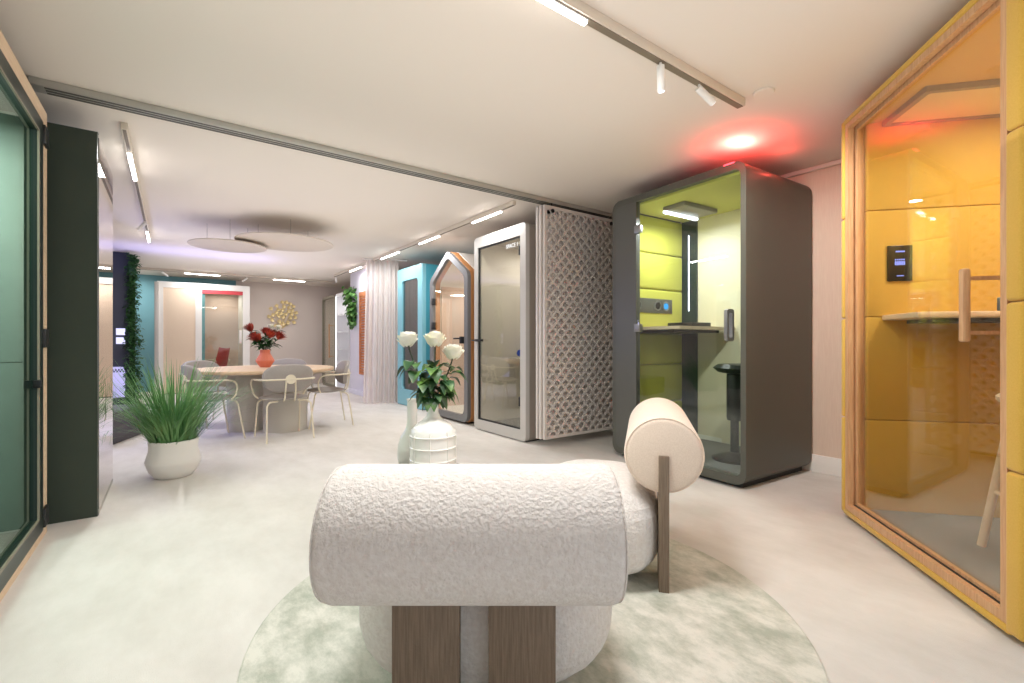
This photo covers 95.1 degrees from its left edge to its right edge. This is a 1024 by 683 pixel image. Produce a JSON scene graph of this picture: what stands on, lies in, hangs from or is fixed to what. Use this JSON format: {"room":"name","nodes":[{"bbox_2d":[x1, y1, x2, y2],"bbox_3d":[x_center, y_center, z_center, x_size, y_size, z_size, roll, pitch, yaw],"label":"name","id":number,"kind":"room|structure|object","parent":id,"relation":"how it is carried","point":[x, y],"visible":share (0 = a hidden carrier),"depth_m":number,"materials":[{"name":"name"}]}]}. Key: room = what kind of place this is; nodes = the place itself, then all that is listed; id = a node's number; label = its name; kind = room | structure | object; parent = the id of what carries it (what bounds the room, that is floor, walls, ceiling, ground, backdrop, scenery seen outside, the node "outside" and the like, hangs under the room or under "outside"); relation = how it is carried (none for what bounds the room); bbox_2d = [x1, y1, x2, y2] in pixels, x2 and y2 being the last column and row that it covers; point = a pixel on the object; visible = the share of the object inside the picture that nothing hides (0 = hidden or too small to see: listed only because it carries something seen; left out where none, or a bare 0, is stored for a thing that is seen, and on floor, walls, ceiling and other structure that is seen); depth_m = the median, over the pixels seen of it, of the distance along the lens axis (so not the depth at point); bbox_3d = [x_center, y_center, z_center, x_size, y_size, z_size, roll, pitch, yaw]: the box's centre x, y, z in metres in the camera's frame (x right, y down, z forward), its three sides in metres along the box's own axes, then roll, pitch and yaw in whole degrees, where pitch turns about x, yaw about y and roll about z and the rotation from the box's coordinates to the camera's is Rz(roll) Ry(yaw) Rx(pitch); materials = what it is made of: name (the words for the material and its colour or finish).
{"room":"office furniture showroom","nodes":[
{"label":"office furniture showroom","id":0,"kind":"room"},
{"bbox_2d":[135,274,347,391],"bbox_3d":[-6.528,-0.185,10.832,6.270,2.470,0.100,0,0,-36],"label":"wall","id":1,"kind":"structure","parent":0,"point":[303,342],"depth_m":11.35,"materials":[{"name":"beige paint"}]},
{"bbox_2d":[267,300,297,327],"bbox_3d":[-5.594,-0.666,11.418,0.691,0.713,0.048,0,0,-36],"label":"wall sculpture","id":2,"kind":"object","parent":1,"relation":"attached to","point":[282,301],"visible":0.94,"depth_m":11.42,"materials":[{"name":"gold metal"}]},
{"bbox_2d":[0,0,969,287],"bbox_3d":[-2.046,-1.470,4.663,6.270,0.100,15.150,0,0,-36],"label":"ceiling","id":3,"kind":"structure","parent":0,"point":[524,96],"depth_m":2.73,"materials":[{"name":"beige paint"}]},
{"bbox_2d":[121,122,150,240],"bbox_3d":[-3.749,-1.396,4.736,0.035,0.048,4.230,0,0,-36],"label":"track","id":4,"kind":"object","parent":3,"relation":"attached to","point":[124,126],"visible":0.81,"depth_m":3.90,"materials":[{"name":"white metal"}]},
{"bbox_2d":[127,152,136,180],"bbox_3d":[-2.968,-1.364,3.659,0.028,0.022,0.690,0,0,-36],"label":"lamp","id":5,"kind":"object","parent":4,"relation":"attached to","point":[129,154],"visible":1,"depth_m":3.61,"materials":[{"name":"white paint"}]},
{"bbox_2d":[136,221,146,230],"bbox_3d":[-4.209,-1.319,5.318,0.117,0.111,0.038,0,0,6],"label":"track spotlight","id":6,"kind":"object","parent":4,"relation":"attached to","point":[144,223],"visible":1,"depth_m":5.30,"materials":[{"name":"white paint"}]},
{"bbox_2d":[146,231,150,242],"bbox_3d":[-4.728,-1.364,6.082,0.028,0.022,0.700,0,0,-36],"label":"lamp","id":7,"kind":"object","parent":4,"relation":"attached to","point":[147,232],"visible":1,"depth_m":6.03,"materials":[{"name":"white paint"}]},
{"bbox_2d":[187,238,266,252],"bbox_3d":[-3.405,-1.282,5.622,0.820,0.275,0.820,0,0,-36],"label":"disc","id":8,"kind":"object","parent":3,"relation":"hanging from","point":[215,244],"visible":0.98,"depth_m":5.55,"materials":[{"name":"beige fabric"}]},
{"bbox_2d":[135,267,335,282],"bbox_3d":[-5.752,-1.396,9.789,4.000,0.048,0.035,0,0,-36],"label":"track","id":9,"kind":"object","parent":3,"relation":"attached to","point":[140,268],"visible":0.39,"depth_m":9.70,"materials":[{"name":"metal"}]},
{"bbox_2d":[184,272,219,275],"bbox_3d":[-6.237,-1.364,9.436,0.600,0.022,0.028,0,0,-36],"label":"lamp","id":10,"kind":"object","parent":9,"relation":"attached to","point":[184,272],"visible":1,"depth_m":9.42,"materials":[{"name":"white paint"}]},
{"bbox_2d":[274,279,304,281],"bbox_3d":[-4.935,-1.364,10.382,0.640,0.022,0.028,0,0,-36],"label":"lamp","id":11,"kind":"object","parent":9,"relation":"attached to","point":[274,279],"visible":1,"depth_m":10.37,"materials":[{"name":"white paint"}]},
{"bbox_2d":[234,232,333,251],"bbox_3d":[-2.740,-1.308,5.673,1.080,0.225,1.080,0,0,-36],"label":"disc","id":12,"kind":"object","parent":3,"relation":"hanging from","point":[279,241],"visible":0.88,"depth_m":5.56,"materials":[{"name":"beige fabric"}]},
{"bbox_2d":[28,75,612,219],"bbox_3d":[-0.676,-1.399,3.934,4.770,0.043,0.110,0,0,-36],"label":"rail","id":13,"kind":"object","parent":3,"relation":"attached to","point":[40,85],"visible":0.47,"depth_m":3.18,"materials":[{"name":"silver metal"}]},
{"bbox_2d":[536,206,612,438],"bbox_3d":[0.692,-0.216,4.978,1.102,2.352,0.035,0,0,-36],"label":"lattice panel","id":14,"kind":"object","parent":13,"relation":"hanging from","point":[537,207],"visible":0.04,"depth_m":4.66,"materials":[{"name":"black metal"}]},
{"bbox_2d":[539,203,612,439],"bbox_3d":[0.760,-0.216,4.916,1.102,2.352,0.035,0,0,-36],"label":"lattice panel","id":15,"kind":"object","parent":13,"relation":"hanging from","point":[552,209],"visible":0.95,"depth_m":4.85,"materials":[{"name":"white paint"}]},
{"bbox_2d":[362,258,406,402],"bbox_3d":[-2.172,-0.191,8.008,0.743,2.458,0.096,0,0,-16],"label":"curtain","id":16,"kind":"object","parent":3,"relation":"hanging from","point":[381,295],"visible":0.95,"depth_m":7.99,"materials":[{"name":"white fabric"}]},
{"bbox_2d":[334,200,515,276],"bbox_3d":[-1.859,-1.396,7.289,0.035,0.048,6.420,0,0,-36],"label":"track","id":17,"kind":"object","parent":3,"relation":"attached to","point":[512,203],"visible":0.98,"depth_m":5.87,"materials":[{"name":"white metal"}]},
{"bbox_2d":[380,251,399,259],"bbox_3d":[-1.930,-1.364,7.386,0.028,0.022,0.740,0,0,-36],"label":"lamp","id":18,"kind":"object","parent":17,"relation":"attached to","point":[397,251],"visible":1,"depth_m":7.35,"materials":[{"name":"white paint"}]},
{"bbox_2d":[418,235,439,244],"bbox_3d":[-1.113,-1.364,6.262,0.028,0.022,0.600,0,0,-36],"label":"lamp","id":19,"kind":"object","parent":17,"relation":"attached to","point":[437,236],"visible":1,"depth_m":6.24,"materials":[{"name":"white paint"}]},
{"bbox_2d":[471,210,501,223],"bbox_3d":[-0.284,-1.364,5.121,0.028,0.022,0.580,0,0,-36],"label":"lamp","id":20,"kind":"object","parent":17,"relation":"attached to","point":[499,211],"visible":1,"depth_m":5.09,"materials":[{"name":"white paint"}]},
{"bbox_2d":[556,0,744,108],"bbox_3d":[-0.234,-1.395,1.598,3.900,0.049,0.050,0,0,-36],"label":"track","id":21,"kind":"object","parent":3,"relation":"attached to","point":[601,23],"visible":1,"depth_m":2.23,"materials":[{"name":"beige paint"}]},
{"bbox_2d":[537,0,587,25],"bbox_3d":[-0.080,-1.363,1.709,0.980,0.022,0.028,0,0,-36],"label":"lamp","id":22,"kind":"object","parent":21,"relation":"attached to","point":[557,6],"visible":1,"depth_m":1.92,"materials":[{"name":"white paint"}]},
{"bbox_2d":[656,62,664,92],"bbox_3d":[0.733,-1.303,2.304,0.038,0.142,0.055,0,0,31],"label":"track spotlight","id":23,"kind":"object","parent":21,"relation":"attached to","point":[660,68],"visible":1,"depth_m":2.29,"materials":[{"name":"white paint"}]},
{"bbox_2d":[695,84,715,105],"bbox_3d":[1.036,-1.322,2.505,0.122,0.103,0.038,0,0,-19],"label":"track spotlight","id":24,"kind":"object","parent":21,"relation":"attached to","point":[700,90],"visible":1,"depth_m":2.49,"materials":[{"name":"white paint"}]},
{"bbox_2d":[753,87,774,98],"bbox_3d":[1.431,-1.414,2.659,0.110,0.012,0.110,0,0,-36],"label":"ceiling speaker","id":25,"kind":"object","parent":3,"relation":"attached to","point":[764,92],"visible":1,"depth_m":2.64,"materials":[{"name":"beige paint"}]},
{"bbox_2d":[0,383,1023,682],"bbox_3d":[-2.046,1.100,4.663,6.270,0.100,15.150,0,0,-36],"label":"floor","id":26,"kind":"structure","parent":0,"point":[173,580],"depth_m":2.22,"materials":[{"name":"concrete"}]},
{"bbox_2d":[0,30,48,601],"bbox_3d":[-2.505,-0.105,1.406,1.320,2.310,2.000,0,0,-36],"label":"booth","id":27,"kind":"object","parent":26,"relation":"on","point":[24,133],"visible":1,"depth_m":2.44,"materials":[{"name":"green glass"}]},
{"bbox_2d":[47,122,112,524],"bbox_3d":[-3.234,-0.107,2.815,1.203,2.321,0.863,0,0,-36],"label":"booth","id":28,"kind":"object","parent":26,"relation":"on","point":[79,175],"visible":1,"depth_m":2.77,"materials":[{"name":"grey"}]},
{"bbox_2d":[113,367,124,404],"bbox_3d":[-6.230,0.720,7.308,0.290,0.660,0.048,0,0,-36],"label":"display board","id":29,"kind":"object","parent":26,"relation":"on","point":[119,379],"visible":0.33,"depth_m":7.34,"materials":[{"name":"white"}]},
{"bbox_2d":[113,252,129,404],"bbox_3d":[-6.718,-0.184,7.418,1.050,2.468,0.700,0,0,-36],"label":"booth","id":30,"kind":"object","parent":26,"relation":"on","point":[119,258],"visible":0.06,"depth_m":7.37,"materials":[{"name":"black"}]},
{"bbox_2d":[116,328,124,334],"bbox_3d":[-6.169,-0.163,7.376,0.110,0.105,0.011,0,0,-36],"label":"square sign","id":31,"kind":"object","parent":30,"relation":"attached to","point":[119,331],"visible":0.86,"depth_m":7.37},
{"bbox_2d":[116,337,124,343],"bbox_3d":[-6.169,-0.022,7.376,0.110,0.105,0.011,0,0,-36],"label":"square sign","id":32,"kind":"object","parent":30,"relation":"attached to","point":[119,340],"visible":0.79,"depth_m":7.37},
{"bbox_2d":[113,404,146,443],"bbox_3d":[-4.594,0.885,4.996,0.900,0.330,0.720,0,0,-16],"label":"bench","id":33,"kind":"object","parent":26,"relation":"on","point":[119,433],"visible":0.14,"depth_m":4.96,"materials":[{"name":"grey fabric"}]},
{"bbox_2d":[122,252,145,403],"bbox_3d":[-5.949,-0.148,7.359,0.336,2.486,0.306,0,0,-36],"label":"climbing vine","id":34,"kind":"object","parent":26,"relation":"on","point":[131,327],"visible":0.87,"depth_m":7.33,"materials":[{"name":"green plant"}]},
{"bbox_2d":[104,355,273,479],"bbox_3d":[-2.589,0.535,3.785,1.536,1.030,1.308,0,0,38],"label":"potted grass","id":35,"kind":"object","parent":26,"relation":"on","point":[171,433],"depth_m":3.54,"materials":[{"name":"green plant"}]},
{"bbox_2d":[144,436,201,479],"bbox_3d":[-2.655,0.905,3.671,0.366,0.290,0.362,0,0,-36],"label":"planter","id":36,"kind":"object","parent":35,"relation":"attached to","point":[170,459],"depth_m":3.54,"materials":[{"name":"white ceramic"}]},
{"bbox_2d":[154,281,249,393],"bbox_3d":[-6.636,-0.080,10.061,1.650,2.260,0.980,0,0,-36],"label":"booth","id":37,"kind":"object","parent":26,"relation":"on","point":[192,321],"visible":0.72,"depth_m":9.62,"materials":[{"name":"white paint"}]},
{"bbox_2d":[205,347,229,385],"bbox_3d":[-6.466,0.571,10.188,0.560,0.921,0.484,0,0,6],"label":"chair","id":38,"kind":"object","parent":37,"relation":"on","point":[223,353],"visible":0.46,"depth_m":10.10,"materials":[{"name":"red fabric"}]},
{"bbox_2d":[179,360,225,428],"bbox_3d":[-3.857,0.645,5.982,0.534,0.814,0.609,0,0,20],"label":"dining chair","id":39,"kind":"object","parent":26,"relation":"on","point":[202,363],"visible":0.11,"depth_m":6.07,"materials":[{"name":"grey fabric"}]},
{"bbox_2d":[179,365,245,437],"bbox_3d":[-3.264,0.645,5.067,0.609,0.814,0.534,0,0,40],"label":"dining chair","id":40,"kind":"object","parent":26,"relation":"on","point":[189,368],"visible":0.48,"depth_m":4.90,"materials":[{"name":"beige metal"}]},
{"bbox_2d":[197,365,333,432],"bbox_3d":[-2.970,0.680,5.654,1.532,0.740,1.532,0,0,-36],"label":"dining table","id":41,"kind":"object","parent":26,"relation":"on","point":[283,417],"visible":0.58,"depth_m":5.45,"materials":[{"name":"brown wood"}]},
{"bbox_2d":[255,350,274,366],"bbox_3d":[-3.045,0.203,5.773,0.212,0.215,0.207,0,0,-36],"label":"vase","id":42,"kind":"object","parent":41,"relation":"on","point":[265,359],"visible":0.95,"depth_m":5.71,"materials":[{"name":"orange ceramic"}]},
{"bbox_2d":[242,325,259,346],"bbox_3d":[-3.204,-0.012,5.817,0.360,0.406,0.169,0,0,27],"label":"flower","id":43,"kind":"object","parent":42,"relation":"in","point":[254,342],"visible":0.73,"depth_m":5.79,"materials":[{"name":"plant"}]},
{"bbox_2d":[243,323,264,349],"bbox_3d":[-3.181,-0.028,5.802,0.312,0.436,0.210,0,0,24],"label":"flower","id":44,"kind":"object","parent":42,"relation":"in","point":[250,326],"visible":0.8,"depth_m":5.79,"materials":[{"name":"red plant"}]},
{"bbox_2d":[251,333,265,349],"bbox_3d":[-3.088,0.038,5.709,0.222,0.305,0.187,0,0,-36],"label":"flower","id":45,"kind":"object","parent":42,"relation":"in","point":[257,337],"visible":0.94,"depth_m":5.67,"materials":[{"name":"red plant"}]},
{"bbox_2d":[247,331,270,349],"bbox_3d":[-3.120,0.027,5.749,0.283,0.326,0.222,0,0,-9],"label":"flower","id":46,"kind":"object","parent":42,"relation":"in","point":[251,334],"visible":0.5,"depth_m":5.71,"materials":[{"name":"red plant"}]},
{"bbox_2d":[256,327,274,348],"bbox_3d":[-3.050,0.001,5.777,0.211,0.379,0.214,0,0,-36],"label":"flower","id":47,"kind":"object","parent":42,"relation":"in","point":[264,329],"visible":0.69,"depth_m":5.77,"materials":[{"name":"red plant"}]},
{"bbox_2d":[258,329,276,349],"bbox_3d":[-2.983,0.013,5.726,0.254,0.354,0.221,0,0,2],"label":"flower","id":48,"kind":"object","parent":42,"relation":"in","point":[270,333],"visible":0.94,"depth_m":5.70,"materials":[{"name":"red plant"}]},
{"bbox_2d":[261,324,274,345],"bbox_3d":[-3.034,-0.018,5.817,0.219,0.416,0.199,0,0,-8],"label":"flower","id":49,"kind":"object","parent":42,"relation":"in","point":[270,326],"visible":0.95,"depth_m":5.83,"materials":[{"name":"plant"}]},
{"bbox_2d":[263,325,284,346],"bbox_3d":[-2.984,-0.013,5.801,0.277,0.407,0.222,0,0,-1],"label":"flower","id":50,"kind":"object","parent":42,"relation":"in","point":[276,326],"visible":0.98,"depth_m":5.83,"materials":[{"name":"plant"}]},
{"bbox_2d":[262,331,286,349],"bbox_3d":[-2.909,0.022,5.748,0.282,0.337,0.214,0,0,16],"label":"flower","id":51,"kind":"object","parent":42,"relation":"in","point":[279,335],"visible":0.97,"depth_m":5.74,"materials":[{"name":"red plant"}]},
{"bbox_2d":[250,364,314,443],"bbox_3d":[-2.513,0.645,5.161,0.609,0.814,0.534,0,0,-41],"label":"dining chair","id":52,"kind":"object","parent":26,"relation":"on","point":[288,377],"visible":1,"depth_m":4.99,"materials":[{"name":"grey fabric"}]},
{"bbox_2d":[272,358,307,413],"bbox_3d":[-3.175,0.645,6.552,0.609,0.814,0.534,0,0,-13],"label":"dining chair","id":53,"kind":"object","parent":26,"relation":"on","point":[287,360],"visible":0.02,"depth_m":6.75,"materials":[{"name":"white fabric"}]},
{"bbox_2d":[322,295,335,386],"bbox_3d":[-3.938,-0.015,11.409,1.160,2.130,1.150,0,0,-36],"label":"booth","id":54,"kind":"object","parent":26,"relation":"on","point":[328,303],"visible":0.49,"depth_m":11.57,"materials":[{"name":"brown"}]},
{"bbox_2d":[307,360,353,428],"bbox_3d":[-2.343,0.645,5.960,0.534,0.814,0.609,0,0,-32],"label":"dining chair","id":55,"kind":"object","parent":26,"relation":"on","point":[342,373],"visible":0.95,"depth_m":5.90,"materials":[{"name":"beige metal"}]},
{"bbox_2d":[335,292,349,391],"bbox_3d":[-3.258,-0.015,10.513,1.112,2.130,0.980,0,0,-36],"label":"booth","id":56,"kind":"object","parent":26,"relation":"on","point":[342,331],"visible":0.28,"depth_m":10.58,"materials":[{"name":"white"}]},
{"bbox_2d":[335,296,336,385],"bbox_3d":[-3.969,-0.015,10.556,0.012,2.030,0.045,0,0,-36],"label":"light","id":57,"kind":"object","parent":56,"relation":"attached to","point":[335,296],"depth_m":10.57,"materials":[{"name":"white"}]},
{"bbox_2d":[349,268,365,395],"bbox_3d":[-2.885,-0.184,9.152,0.150,2.468,1.500,0,0,-36],"label":"partition panel","id":58,"kind":"object","parent":26,"relation":"on","point":[357,279],"visible":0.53,"depth_m":9.40,"materials":[{"name":"white"}]},
{"bbox_2d":[342,286,356,329],"bbox_3d":[-3.263,-0.687,9.452,0.304,0.895,0.503,0,0,-36],"label":"ivy","id":59,"kind":"object","parent":58,"relation":"hanging from","point":[350,310],"visible":0.98,"depth_m":9.35,"materials":[{"name":"green plant"}]},
{"bbox_2d":[359,291,365,374],"bbox_3d":[-2.800,-0.170,8.929,0.030,1.600,0.640,0,0,-36],"label":"shutter","id":60,"kind":"object","parent":58,"relation":"attached to","point":[361,371],"visible":0.39,"depth_m":9.07,"materials":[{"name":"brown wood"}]},
{"bbox_2d":[398,263,438,409],"bbox_3d":[-1.232,-0.080,7.863,1.050,2.260,0.970,0,0,-36],"label":"booth","id":61,"kind":"object","parent":26,"relation":"on","point":[413,281],"visible":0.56,"depth_m":7.47,"materials":[{"name":"teal"}]},
{"bbox_2d":[430,252,473,423],"bbox_3d":[-0.425,-0.087,6.625,1.200,2.274,1.080,0,0,-36],"label":"booth","id":62,"kind":"object","parent":26,"relation":"on","point":[452,282],"visible":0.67,"depth_m":6.68,"materials":[{"name":"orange glass"}]},
{"bbox_2d":[237,538,829,682],"bbox_3d":[0.065,1.044,1.850,2.000,0.010,2.000,0,0,-36],"label":"round rug","id":63,"kind":"object","parent":26,"relation":"on","point":[714,624],"visible":0.44,"depth_m":1.63,"materials":[{"name":"beige carpet"}]},
{"bbox_2d":[309,464,627,682],"bbox_3d":[-0.082,0.678,1.472,0.810,0.721,0.877,0,0,0],"label":"lounge chair","id":64,"kind":"object","parent":63,"relation":"on","point":[454,573],"visible":1,"depth_m":1.08,"materials":[{"name":"white fabric"}]},
{"bbox_2d":[560,398,704,592],"bbox_3d":[0.510,0.676,2.327,0.765,0.726,0.856,0,0,16],"label":"lounge chair","id":65,"kind":"object","parent":63,"relation":"on","point":[664,454],"visible":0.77,"depth_m":1.96,"materials":[{"name":"beige fabric"}]},
{"bbox_3d":[-0.430,0.845,2.270,0.500,0.410,0.500,0,0,-36],"label":"side table","id":66,"kind":"object","parent":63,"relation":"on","visible":0},
{"bbox_2d":[397,398,416,463],"bbox_3d":[-0.506,0.464,2.370,0.148,0.352,0.148,0,0,-36],"label":"pitcher vase","id":67,"kind":"object","parent":66,"relation":"on","point":[403,445],"visible":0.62,"depth_m":2.34,"materials":[{"name":"white ceramic"}]},
{"bbox_2d":[409,405,456,463],"bbox_3d":[-0.371,0.452,2.200,0.220,0.376,0.220,0,0,-36],"label":"bottle vase","id":68,"kind":"object","parent":66,"relation":"on","point":[433,440],"visible":0.65,"depth_m":2.12,"materials":[{"name":"white ceramic"}]},
{"bbox_2d":[396,331,445,411],"bbox_3d":[-0.426,0.137,2.205,0.215,0.377,0.211,0,0,-36],"label":"rose","id":69,"kind":"object","parent":68,"relation":"in","point":[406,338],"visible":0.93,"depth_m":2.16,"materials":[{"name":"plant"}]},
{"bbox_2d":[416,331,454,411],"bbox_3d":[-0.368,0.138,2.198,0.174,0.381,0.174,0,0,-36],"label":"rose","id":70,"kind":"object","parent":68,"relation":"in","point":[433,338],"visible":0.97,"depth_m":2.15,"materials":[{"name":"plant"}]},
{"bbox_2d":[419,344,467,410],"bbox_3d":[-0.318,0.168,2.213,0.216,0.320,0.164,0,0,3],"label":"rose","id":71,"kind":"object","parent":68,"relation":"in","point":[453,351],"visible":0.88,"depth_m":2.19,"materials":[{"name":"white plant"}]},
{"bbox_2d":[471,222,601,441],"bbox_3d":[0.285,-0.100,5.584,1.205,2.300,1.020,0,0,-36],"label":"booth","id":72,"kind":"object","parent":26,"relation":"on","point":[504,259],"visible":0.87,"depth_m":5.67,"materials":[{"name":"grey"}]},
{"bbox_2d":[613,161,811,487],"bbox_3d":[1.647,-0.122,4.054,1.025,2.344,1.290,0,0,-33],"label":"booth","id":73,"kind":"object","parent":26,"relation":"on","point":[743,240],"visible":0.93,"depth_m":4.13,"materials":[{"name":"grey laminate"}]},
{"bbox_2d":[640,215,681,257],"bbox_3d":[1.374,-1.036,4.563,0.840,0.348,0.055,0,0,-33],"label":"cushion","id":74,"kind":"object","parent":73,"relation":"on","point":[661,236],"depth_m":4.59,"materials":[{"name":"fabric"}]},
{"bbox_2d":[640,252,681,291],"bbox_3d":[1.374,-0.685,4.563,0.840,0.346,0.055,0,0,-33],"label":"cushion","id":75,"kind":"object","parent":73,"relation":"on","point":[659,271],"depth_m":4.59,"materials":[{"name":"fabric"}]},
{"bbox_2d":[640,289,681,333],"bbox_3d":[1.374,-0.295,4.563,0.840,0.426,0.055,0,0,-33],"label":"cushion","id":76,"kind":"object","parent":73,"relation":"on","point":[658,307],"depth_m":4.58,"materials":[{"name":"fabric"}]},
{"bbox_2d":[640,334,681,364],"bbox_3d":[1.374,0.070,4.563,0.840,0.296,0.055,0,0,-33],"label":"cushion","id":77,"kind":"object","parent":73,"relation":"on","point":[655,349],"depth_m":4.59,"materials":[{"name":"fabric"}]},
{"bbox_2d":[640,364,681,402],"bbox_3d":[1.374,0.405,4.563,0.840,0.366,0.055,0,0,-33],"label":"cushion","id":78,"kind":"object","parent":73,"relation":"on","point":[656,380],"depth_m":4.59,"materials":[{"name":"fabric"}]},
{"bbox_2d":[673,400,681,407],"bbox_3d":[1.374,0.770,4.563,0.840,0.356,0.055,0,0,-33],"label":"cushion","id":79,"kind":"object","parent":73,"relation":"on","point":[678,402],"depth_m":4.74,"materials":[{"name":"fabric"}]},
{"bbox_2d":[688,236,688,310],"bbox_3d":[1.779,-0.690,4.708,0.008,0.760,0.007,0,0,-33],"label":"light","id":80,"kind":"object","parent":73,"relation":"attached to","point":[688,236],"depth_m":4.71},
{"bbox_2d":[668,322,710,326],"bbox_3d":[1.632,-0.156,4.313,0.280,0.042,0.260,0,0,-33],"label":"box","id":81,"kind":"object","parent":73,"relation":"on","point":[679,323],"visible":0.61,"depth_m":4.21,"materials":[{"name":"black plastic"}]},
{"bbox_2d":[663,201,716,220],"bbox_3d":[1.617,-1.185,4.243,0.481,0.061,0.263,0,0,-36],"label":"ceiling lamp","id":82,"kind":"object","parent":73,"relation":"attached to","point":[692,210],"depth_m":4.18,"materials":[{"name":"white plastic"}]},
{"bbox_2d":[712,363,740,464],"bbox_3d":[1.798,0.561,3.778,0.344,0.777,0.344,0,0,-6],"label":"bar stool","id":83,"kind":"object","parent":73,"relation":"on","point":[733,370],"visible":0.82,"depth_m":3.73,"materials":[{"name":"black plastic"}]},
{"bbox_2d":[841,0,1023,642],"bbox_3d":[2.387,-0.138,2.093,1.216,2.375,1.290,0,0,12],"label":"booth","id":84,"kind":"object","parent":26,"relation":"on","point":[932,161],"visible":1,"depth_m":2.63,"materials":[{"name":"yellow fabric"}]},
{"bbox_2d":[841,319,844,416],"bbox_3d":[2.550,0.155,2.696,1.150,0.586,0.042,0,0,12],"label":"cushion","id":85,"kind":"object","parent":84,"relation":"on","point":[843,321],"depth_m":2.81,"materials":[{"name":"yellow fabric"}]},
{"bbox_2d":[841,417,844,509],"bbox_3d":[2.550,0.735,2.696,1.150,0.566,0.042,0,0,12],"label":"cushion","id":86,"kind":"object","parent":84,"relation":"on","point":[843,418],"depth_m":2.81,"materials":[{"name":"yellow fabric"}]},
{"bbox_2d":[841,123,864,219],"bbox_3d":[2.550,-1.030,2.696,1.150,0.586,0.042,0,0,12],"label":"cushion","id":87,"kind":"object","parent":84,"relation":"on","point":[844,125],"depth_m":2.80,"materials":[{"name":"yellow fabric"}]},
{"bbox_2d":[841,220,865,317],"bbox_3d":[2.550,-0.438,2.696,1.150,0.591,0.042,0,0,12],"label":"cushion","id":88,"kind":"object","parent":84,"relation":"on","point":[844,223],"depth_m":2.80,"materials":[{"name":"brown wood"}]},
{"bbox_2d":[864,117,999,211],"bbox_3d":[2.575,-1.030,2.647,1.022,0.527,0.042,0,0,12],"label":"cushion","id":89,"kind":"object","parent":84,"relation":"on","point":[950,164],"depth_m":2.66,"materials":[{"name":"yellow fabric"}]},
{"bbox_2d":[864,205,999,316],"bbox_3d":[2.575,-0.455,2.647,1.022,0.618,0.042,0,0,12],"label":"cushion","id":90,"kind":"object","parent":84,"relation":"on","point":[914,255],"depth_m":2.67,"materials":[{"name":"yellow fabric"}]},
{"bbox_2d":[864,317,999,423],"bbox_3d":[2.575,0.155,2.647,1.022,0.598,0.042,0,0,12],"label":"cushion","id":91,"kind":"object","parent":84,"relation":"on","point":[914,373],"depth_m":2.67,"materials":[{"name":"yellow fabric"}]},
{"bbox_2d":[864,419,999,517],"bbox_3d":[2.575,0.723,2.647,1.022,0.533,0.042,0,0,12],"label":"cushion","id":92,"kind":"object","parent":84,"relation":"on","point":[920,466],"depth_m":2.67,"materials":[{"name":"yellow fabric"}]},
{"bbox_2d":[977,393,999,546],"bbox_3d":[2.367,0.608,2.056,0.345,0.738,0.345,0,0,12],"label":"wooden stool","id":93,"kind":"object","parent":84,"relation":"on","point":[994,489],"visible":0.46,"depth_m":2.20,"materials":[{"name":"brown wood"}]},
{"bbox_2d":[1006,0,1023,130],"bbox_3d":[2.290,-1.030,1.492,1.154,0.588,0.075,0,0,12],"label":"cushion","id":94,"kind":"object","parent":84,"relation":"on","point":[1014,8],"depth_m":1.61,"materials":[{"name":"yellow fabric"}]},
{"bbox_2d":[1006,126,1023,301],"bbox_3d":[2.290,-0.438,1.492,1.154,0.593,0.075,0,0,12],"label":"cushion","id":95,"kind":"object","parent":84,"relation":"on","point":[1014,134],"depth_m":1.61,"materials":[{"name":"yellow fabric"}]},
{"bbox_2d":[1006,301,1023,473],"bbox_3d":[2.290,0.155,1.492,1.154,0.588,0.075,0,0,12],"label":"cushion","id":96,"kind":"object","parent":84,"relation":"on","point":[1014,309],"depth_m":1.61,"materials":[{"name":"yellow fabric"}]},
{"bbox_2d":[1006,471,1023,641],"bbox_3d":[2.290,0.735,1.492,1.154,0.568,0.075,0,0,12],"label":"cushion","id":97,"kind":"object","parent":84,"relation":"on","point":[1014,479],"depth_m":1.60,"materials":[{"name":"yellow fabric"}]},
{"bbox_2d":[605,164,844,458],"bbox_3d":[0.530,-0.185,6.535,0.100,2.470,15.150,0,0,-36],"label":"wall","id":98,"kind":"structure","parent":0,"point":[824,184],"depth_m":3.73,"materials":[{"name":"white paint"}]},
{"bbox_2d":[610,429,840,476],"bbox_3d":[1.497,0.980,5.105,0.016,0.140,9.500,0,0,-36],"label":"baseboard","id":99,"kind":"structure","parent":98,"relation":"attached to","point":[819,463],"depth_m":3.74,"materials":[{"name":"white paint"}]},
{"bbox_2d":[780,159,840,178],"bbox_3d":[1.815,-1.403,4.656,0.030,0.035,10.600,0,0,-36],"label":"trim","id":100,"kind":"structure","parent":98,"relation":"attached to","point":[836,162],"depth_m":3.78,"materials":[{"name":"beige paint"}]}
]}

